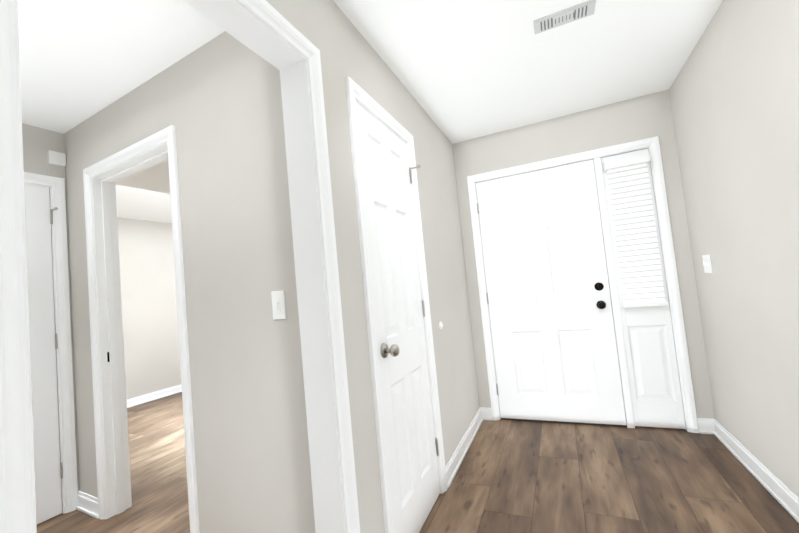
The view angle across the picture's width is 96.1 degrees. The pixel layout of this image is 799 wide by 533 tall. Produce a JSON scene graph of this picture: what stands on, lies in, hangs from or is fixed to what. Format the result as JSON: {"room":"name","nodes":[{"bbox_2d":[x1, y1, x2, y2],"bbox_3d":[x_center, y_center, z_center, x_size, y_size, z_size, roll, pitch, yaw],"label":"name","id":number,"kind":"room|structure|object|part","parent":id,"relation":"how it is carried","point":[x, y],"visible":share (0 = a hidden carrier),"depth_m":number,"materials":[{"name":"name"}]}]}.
{"room":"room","nodes":[
{"label":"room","id":0,"kind":"room"},
{"bbox_2d":[22,123,78,490],"bbox_3d":[-2.399,0.318,1.955,0.120,2.415,0.920,-7,-4,28],"label":"wall","id":1,"kind":"structure","parent":0,"point":[38,143],"depth_m":2.30,"materials":[{"name":"paint"}]},
{"bbox_2d":[24,184,62,524],"bbox_3d":[-2.314,0.493,1.913,0.109,2.030,0.762,-7,-4,28],"label":"end door","id":2,"kind":"structure","parent":1,"relation":"in","point":[48,497],"depth_m":2.20,"materials":[{"name":"white wood"}]},
{"bbox_3d":[-2.152,0.466,2.253,0.011,1.678,0.011,-7,-4,28],"label":"door hinges at the end of the hall","id":3,"kind":"part","parent":2,"relation":"part of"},
{"bbox_2d":[24,172,77,513],"bbox_3d":[-2.376,0.472,1.942,0.140,2.104,0.898,-7,-4,28],"label":"door frame","id":4,"kind":"structure","parent":1,"relation":"attached to","point":[66,392],"depth_m":2.27,"materials":[{"name":"white wood"}]},
{"bbox_2d":[47,150,65,166],"bbox_3d":[-2.233,-0.702,2.341,0.033,0.085,0.082,-7,-4,28],"label":"door chime","id":5,"kind":"object","parent":1,"relation":"attached to","point":[56,158],"visible":0.98,"depth_m":2.33,"materials":[{"name":"white plastic"}]},
{"bbox_2d":[117,218,180,398],"bbox_3d":[-4.067,0.571,3.681,0.120,2.415,7.600,-7,-4,28],"label":"wall","id":6,"kind":"structure","parent":0,"point":[149,313],"depth_m":4.84,"materials":[{"name":"paint"}]},
{"bbox_2d":[127,384,181,407],"bbox_3d":[-3.063,1.723,5.145,0.025,0.100,3.860,-7,-4,28],"label":"baseboard","id":7,"kind":"structure","parent":6,"relation":"attached to","point":[138,400],"depth_m":4.77,"materials":[{"name":"white wood"}]},
{"bbox_2d":[64,31,314,532],"bbox_3d":[-2.244,0.332,2.462,4.430,2.415,0.120,-7,-4,28],"label":"wall","id":8,"kind":"structure","parent":0,"point":[216,102],"depth_m":1.61,"materials":[{"name":"paint"}]},
{"bbox_2d":[76,491,98,517],"bbox_3d":[-1.136,1.355,1.783,2.033,0.100,0.025,-7,-4,28],"label":"baseboard","id":9,"kind":"structure","parent":8,"relation":"attached to","point":[88,504],"depth_m":2.18,"materials":[{"name":"white wood"}]},
{"bbox_2d":[83,125,199,532],"bbox_3d":[-1.418,0.389,2.021,0.951,2.099,0.161,-7,-4,28],"label":"door frame","id":10,"kind":"structure","parent":8,"relation":"attached to","point":[118,498],"depth_m":2.16,"materials":[{"name":"white wood"}]},
{"bbox_2d":[271,290,285,319],"bbox_3d":[-0.492,0.157,1.452,0.070,0.115,0.016,-7,-4,28],"label":"light switch","id":11,"kind":"object","parent":8,"relation":"attached to","point":[278,305],"visible":1,"depth_m":1.45,"materials":[{"name":"white plastic"}]},
{"bbox_2d":[17,0,722,222],"bbox_3d":[-0.608,-1.096,1.931,9.400,0.060,8.600,-7,-3,24],"label":"ceiling","id":12,"kind":"structure","parent":0,"point":[463,70],"depth_m":1.90,"materials":[{"name":"white paint"}]},
{"bbox_2d":[533,0,595,33],"bbox_3d":[0.794,-1.204,1.738,0.270,0.012,0.105,-7,-3,24],"label":"ceiling vent","id":13,"kind":"object","parent":12,"relation":"in","point":[567,15],"visible":1,"depth_m":1.73,"materials":[{"name":"silver metal"}]},
{"bbox_2d":[266,0,479,532],"bbox_3d":[-0.535,0.077,0.760,0.120,2.415,5.510,-7,-3,24],"label":"wall","id":14,"kind":"structure","parent":0,"point":[331,32],"depth_m":1.69,"materials":[{"name":"paint"}]},
{"bbox_2d":[0,0,359,532],"bbox_3d":[-0.451,0.236,0.909,0.160,2.099,0.895,-7,-3,24],"label":"door frame","id":15,"kind":"structure","parent":14,"relation":"attached to","point":[16,500],"depth_m":1.22,"materials":[{"name":"white wood"}]},
{"bbox_2d":[345,76,447,532],"bbox_3d":[-0.036,0.271,1.839,0.120,2.055,0.648,-7,-3,24],"label":"door frame","id":16,"kind":"structure","parent":14,"relation":"attached to","point":[420,282],"depth_m":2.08,"materials":[{"name":"white wood"}]},
{"bbox_2d":[356,102,439,532],"bbox_3d":[0.033,0.268,1.809,0.109,2.030,0.602,-7,-3,24],"label":"closet door","id":17,"kind":"structure","parent":14,"relation":"in","point":[408,418],"depth_m":1.77,"materials":[{"name":"white wood"}]},
{"bbox_3d":[-0.036,0.370,1.582,0.074,0.066,0.066,-7,-3,24],"label":"knob","id":18,"kind":"part","parent":17,"relation":"part of","materials":[{"name":"grey metal"}]},
{"bbox_2d":[409,168,438,455],"bbox_3d":[0.140,0.242,2.093,0.011,1.678,0.011,-7,-3,24],"label":"closet door hinges","id":19,"kind":"object","parent":17,"relation":"attached to","point":[436,441],"visible":1,"depth_m":2.09,"materials":[{"name":"grey metal"}]},
{"bbox_2d":[446,407,482,487],"bbox_3d":[-0.385,1.219,0.613,0.025,0.100,5.390,-7,-3,24],"label":"baseboard","id":20,"kind":"structure","parent":14,"relation":"attached to","point":[457,457],"depth_m":2.45,"materials":[{"name":"white wood"}]},
{"bbox_2d":[36,392,798,532],"bbox_3d":[-0.378,1.364,1.794,9.400,0.060,8.600,-7,-3,24],"label":"floor","id":21,"kind":"structure","parent":0,"point":[515,476],"depth_m":2.06,"materials":[{"name":"brown wood"}]},
{"bbox_2d":[501,418,626,426],"bbox_3d":[1.273,1.228,2.855,0.910,0.012,0.046,-7,-3,24],"label":"threshold","id":22,"kind":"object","parent":21,"relation":"on","point":[565,422],"depth_m":2.82,"materials":[{"name":"grey metal"}]},
{"bbox_2d":[453,89,714,418],"bbox_3d":[1.338,0.019,2.880,1.840,2.415,0.120,-7,-3,24],"label":"wall","id":23,"kind":"structure","parent":0,"point":[638,118],"depth_m":2.75,"materials":[{"name":"paint"}]},
{"bbox_2d":[476,159,625,424],"bbox_3d":[1.161,0.224,2.880,0.917,2.012,0.118,-7,-3,24],"label":"front door","id":24,"kind":"structure","parent":23,"relation":"in","point":[553,335],"depth_m":2.88,"materials":[{"name":"white wood"}]},
{"bbox_3d":[0.751,0.264,3.071,0.010,1.648,0.012,-7,-3,24],"label":"front door hinges","id":25,"kind":"part","parent":24,"relation":"part of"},
{"bbox_2d":[594,282,603,290],"bbox_3d":[1.514,0.152,2.723,0.063,0.063,0.032,-7,-3,24],"label":"deadbolt","id":26,"kind":"object","parent":24,"relation":"attached to","point":[598,286],"depth_m":2.72,"materials":[{"name":"brown metal"}]},
{"bbox_3d":[1.518,0.291,2.697,0.066,0.066,0.074,-7,-3,24],"label":"knob","id":27,"kind":"part","parent":24,"relation":"part of","materials":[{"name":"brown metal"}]},
{"bbox_2d":[467,136,698,432],"bbox_3d":[1.348,0.179,2.862,1.399,2.093,0.140,-7,-3,24],"label":"door frame","id":28,"kind":"structure","parent":23,"relation":"attached to","point":[653,143],"depth_m":2.67,"materials":[{"name":"white wood"}]},
{"bbox_2d":[481,407,714,433],"bbox_3d":[1.417,1.169,2.749,1.600,0.100,0.025,-7,-3,24],"label":"baseboard","id":29,"kind":"structure","parent":23,"relation":"attached to","point":[705,425],"depth_m":2.46,"materials":[{"name":"white wood"}]},
{"bbox_2d":[601,149,685,428],"bbox_3d":[1.781,0.154,2.650,0.306,2.014,0.050,-7,-3,24],"label":"sidelight","id":30,"kind":"object","parent":23,"relation":"attached to","point":[653,376],"visible":0.62,"depth_m":2.61,"materials":[{"name":"white wood"}]},
{"bbox_2d":[604,153,667,306],"bbox_3d":[1.715,-0.254,2.614,0.280,1.083,0.068,-7,-3,24],"label":"window blinds","id":31,"kind":"object","parent":30,"relation":"attached to","point":[636,236],"visible":0.98,"depth_m":2.61,"materials":[{"name":"white plastic"}]},
{"bbox_2d":[669,0,798,496],"bbox_3d":[1.503,-0.093,1.140,0.120,2.415,2.930,-7,-3,24],"label":"wall","id":32,"kind":"structure","parent":0,"point":[734,92],"depth_m":1.74,"materials":[{"name":"paint"}]},
{"bbox_2d":[702,254,712,272],"bbox_3d":[1.933,-0.016,2.264,0.016,0.115,0.115,-7,-3,24],"label":"light switch","id":33,"kind":"object","parent":32,"relation":"attached to","point":[707,265],"visible":1,"depth_m":2.25,"materials":[{"name":"white plastic"}]},
{"bbox_2d":[713,419,798,522],"bbox_3d":[1.545,1.065,1.105,0.025,0.100,2.930,-7,-3,24],"label":"baseboard","id":34,"kind":"structure","parent":32,"relation":"attached to","point":[782,493],"depth_m":1.87,"materials":[{"name":"white wood"}]}
]}

